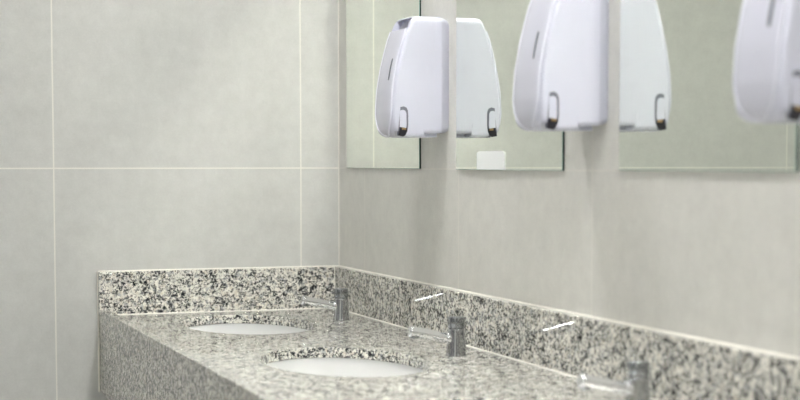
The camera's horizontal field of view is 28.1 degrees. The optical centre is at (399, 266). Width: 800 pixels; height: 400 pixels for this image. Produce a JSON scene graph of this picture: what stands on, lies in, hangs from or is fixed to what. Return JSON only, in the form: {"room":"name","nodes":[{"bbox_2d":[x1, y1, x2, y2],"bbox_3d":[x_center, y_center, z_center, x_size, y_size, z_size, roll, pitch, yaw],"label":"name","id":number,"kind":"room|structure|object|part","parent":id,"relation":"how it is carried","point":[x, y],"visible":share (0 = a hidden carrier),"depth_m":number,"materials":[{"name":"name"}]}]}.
{"room":"public restroom","nodes":[
{"label":"public restroom","id":0,"kind":"room"},
{"bbox_2d":[0,0,338,399],"bbox_3d":[-1.584,-0.217,3.525,3.240,2.400,0.120,-1,4,-20],"label":"wall","id":1,"kind":"structure","parent":0,"point":[135,134],"depth_m":3.80,"materials":[{"name":"grey tile"}]},
{"bbox_2d":[98,267,333,314],"bbox_3d":[-0.439,0.057,3.878,0.582,0.103,0.018,-1,4,-20],"label":"backsplash","id":2,"kind":"structure","parent":1,"relation":"attached to","point":[160,291],"depth_m":3.86,"materials":[{"name":"stone"}]},
{"bbox_2d":[339,0,799,357],"bbox_3d":[0.779,-0.088,1.548,0.120,2.400,5.200,-1,4,-20],"label":"wall","id":3,"kind":"structure","parent":0,"point":[712,255],"depth_m":2.65,"materials":[{"name":"ceramic"}]},
{"bbox_2d":[346,0,420,168],"bbox_3d":[-0.043,-0.565,3.640,0.004,0.680,0.511,-1,4,-20],"label":"wall mirror","id":4,"kind":"object","parent":3,"relation":"attached to","point":[369,23],"visible":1,"depth_m":3.72,"materials":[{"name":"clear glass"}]},
{"bbox_2d":[375,16,448,137],"bbox_3d":[0.023,-0.388,3.282,0.128,0.244,0.114,-1,4,-20],"label":"soap dispenser","id":5,"kind":"object","parent":3,"relation":"attached to","point":[412,100],"visible":1,"depth_m":3.23,"materials":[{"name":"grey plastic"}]},
{"bbox_3d":[-0.019,-0.376,3.269,0.039,0.214,0.093,-1,4,-20],"label":"panel","id":6,"kind":"part","parent":5,"relation":"part of","materials":[{"name":"grey plastic"}]},
{"bbox_3d":[0.006,-0.299,3.224,0.015,0.036,0.005,-1,4,-20],"label":"lever","id":7,"kind":"part","parent":5,"relation":"part of","materials":[{"name":"white plastic"}]},
{"bbox_3d":[0.050,-0.272,3.300,0.030,0.008,0.072,-1,4,-20],"label":"drip spout","id":8,"kind":"part","parent":5,"relation":"part of","materials":[{"name":"grey plastic"}]},
{"bbox_3d":[0.074,-0.393,3.301,0.019,0.234,0.111,-1,4,-20],"label":"plate","id":9,"kind":"part","parent":5,"relation":"part of","materials":[{"name":"grey plastic"}]},
{"bbox_2d":[97,265,799,399],"bbox_3d":[0.102,0.244,2.392,0.602,0.290,3.200,-1,4,-20],"label":"countertop","id":10,"kind":"structure","parent":3,"relation":"attached to","point":[516,350],"depth_m":3.04,"materials":[{"name":"white stone"}]},
{"bbox_2d":[188,323,307,333],"bbox_3d":[-0.342,0.219,3.583,0.332,0.142,0.490,-1,4,-20],"label":"basin","id":11,"kind":"object","parent":10,"relation":"in","point":[230,328],"visible":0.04,"depth_m":3.78,"materials":[{"name":"white ceramic"}]},
{"bbox_2d":[300,288,349,320],"bbox_3d":[-0.171,0.086,3.650,0.115,0.074,0.039,-1,4,-20],"label":"tap","id":12,"kind":"object","parent":10,"relation":"on","point":[339,306],"visible":1,"depth_m":3.65,"materials":[{"name":"silver metal"}]},
{"bbox_3d":[-0.183,0.083,3.646,0.090,0.038,0.022,-1,4,-20],"label":"spout","id":13,"kind":"part","parent":12,"relation":"part of","materials":[{"name":"silver metal"}]},
{"bbox_2d":[266,358,422,376],"bbox_3d":[-0.102,0.263,2.913,0.332,0.142,0.490,-1,4,-20],"label":"basin","id":14,"kind":"object","parent":10,"relation":"in","point":[342,367],"visible":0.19,"depth_m":3.11,"materials":[{"name":"white ceramic"}]},
{"bbox_2d":[407,316,466,356],"bbox_3d":[0.069,0.130,2.978,0.115,0.074,0.039,-1,4,-20],"label":"tap","id":15,"kind":"object","parent":10,"relation":"on","point":[454,337],"visible":1,"depth_m":2.97,"materials":[{"name":"silver metal"}]},
{"bbox_3d":[0.057,0.127,2.974,0.090,0.038,0.022,-1,4,-20],"label":"spout","id":16,"kind":"part","parent":15,"relation":"part of","materials":[{"name":"silver metal"}]},
{"bbox_2d":[576,360,649,399],"bbox_3d":[0.309,0.173,2.307,0.115,0.074,0.039,-1,4,-20],"label":"tap","id":17,"kind":"object","parent":10,"relation":"on","point":[636,386],"visible":1,"depth_m":2.30,"materials":[{"name":"silver metal"}]},
{"bbox_3d":[0.297,0.171,2.302,0.090,0.038,0.022,-1,4,-20],"label":"spout","id":18,"kind":"part","parent":17,"relation":"part of","materials":[{"name":"silver metal"}]},
{"bbox_2d":[456,0,564,170],"bbox_3d":[0.198,-0.520,2.966,0.004,0.681,0.497,-1,4,-20],"label":"wall mirror","id":19,"kind":"object","parent":3,"relation":"attached to","point":[488,32],"visible":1,"depth_m":3.03,"materials":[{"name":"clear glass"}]},
{"bbox_2d":[477,151,504,169],"bbox_3d":[0.172,-0.203,3.048,0.002,0.036,0.133,-1,4,-20],"label":"plate","id":20,"kind":"object","parent":19,"relation":"attached to","point":[486,160],"visible":1,"depth_m":3.04,"materials":[{"name":"white plastic"}]},
{"bbox_2d":[512,0,608,131],"bbox_3d":[0.261,-0.345,2.615,0.128,0.244,0.114,-1,4,-20],"label":"soap dispenser","id":21,"kind":"object","parent":3,"relation":"attached to","point":[560,83],"visible":1,"depth_m":2.57,"materials":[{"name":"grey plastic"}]},
{"bbox_3d":[0.219,-0.333,2.602,0.039,0.214,0.093,-1,4,-20],"label":"panel","id":22,"kind":"part","parent":21,"relation":"part of","materials":[{"name":"grey plastic"}]},
{"bbox_3d":[0.244,-0.255,2.557,0.015,0.036,0.005,-1,4,-20],"label":"lever","id":23,"kind":"part","parent":21,"relation":"part of","materials":[{"name":"white plastic"}]},
{"bbox_3d":[0.288,-0.228,2.634,0.030,0.008,0.072,-1,4,-20],"label":"drip spout","id":24,"kind":"part","parent":21,"relation":"part of","materials":[{"name":"grey plastic"}]},
{"bbox_3d":[0.312,-0.349,2.634,0.019,0.234,0.111,-1,4,-20],"label":"plate","id":25,"kind":"part","parent":21,"relation":"part of","materials":[{"name":"grey plastic"}]},
{"bbox_2d":[334,266,799,399],"bbox_3d":[0.378,0.147,2.483,0.018,0.103,3.200,-1,4,-20],"label":"backsplash","id":26,"kind":"structure","parent":3,"relation":"attached to","point":[681,368],"depth_m":2.67,"materials":[{"name":"stone"}]},
{"bbox_2d":[619,0,798,171],"bbox_3d":[0.435,-0.478,2.301,0.004,0.679,0.499,-1,4,-20],"label":"wall mirror","id":27,"kind":"object","parent":3,"relation":"attached to","point":[677,109],"visible":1,"depth_m":2.35,"materials":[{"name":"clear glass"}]},
{"bbox_2d":[733,0,799,123],"bbox_3d":[0.492,-0.300,1.971,0.128,0.244,0.114,-1,4,-20],"label":"soap dispenser","id":28,"kind":"object","parent":3,"relation":"attached to","point":[766,69],"visible":1,"depth_m":1.93,"materials":[{"name":"grey plastic"}]},
{"bbox_3d":[0.474,-0.210,1.913,0.015,0.036,0.005,-1,4,-20],"label":"lever","id":29,"kind":"part","parent":28,"relation":"part of","materials":[{"name":"white plastic"}]}
]}

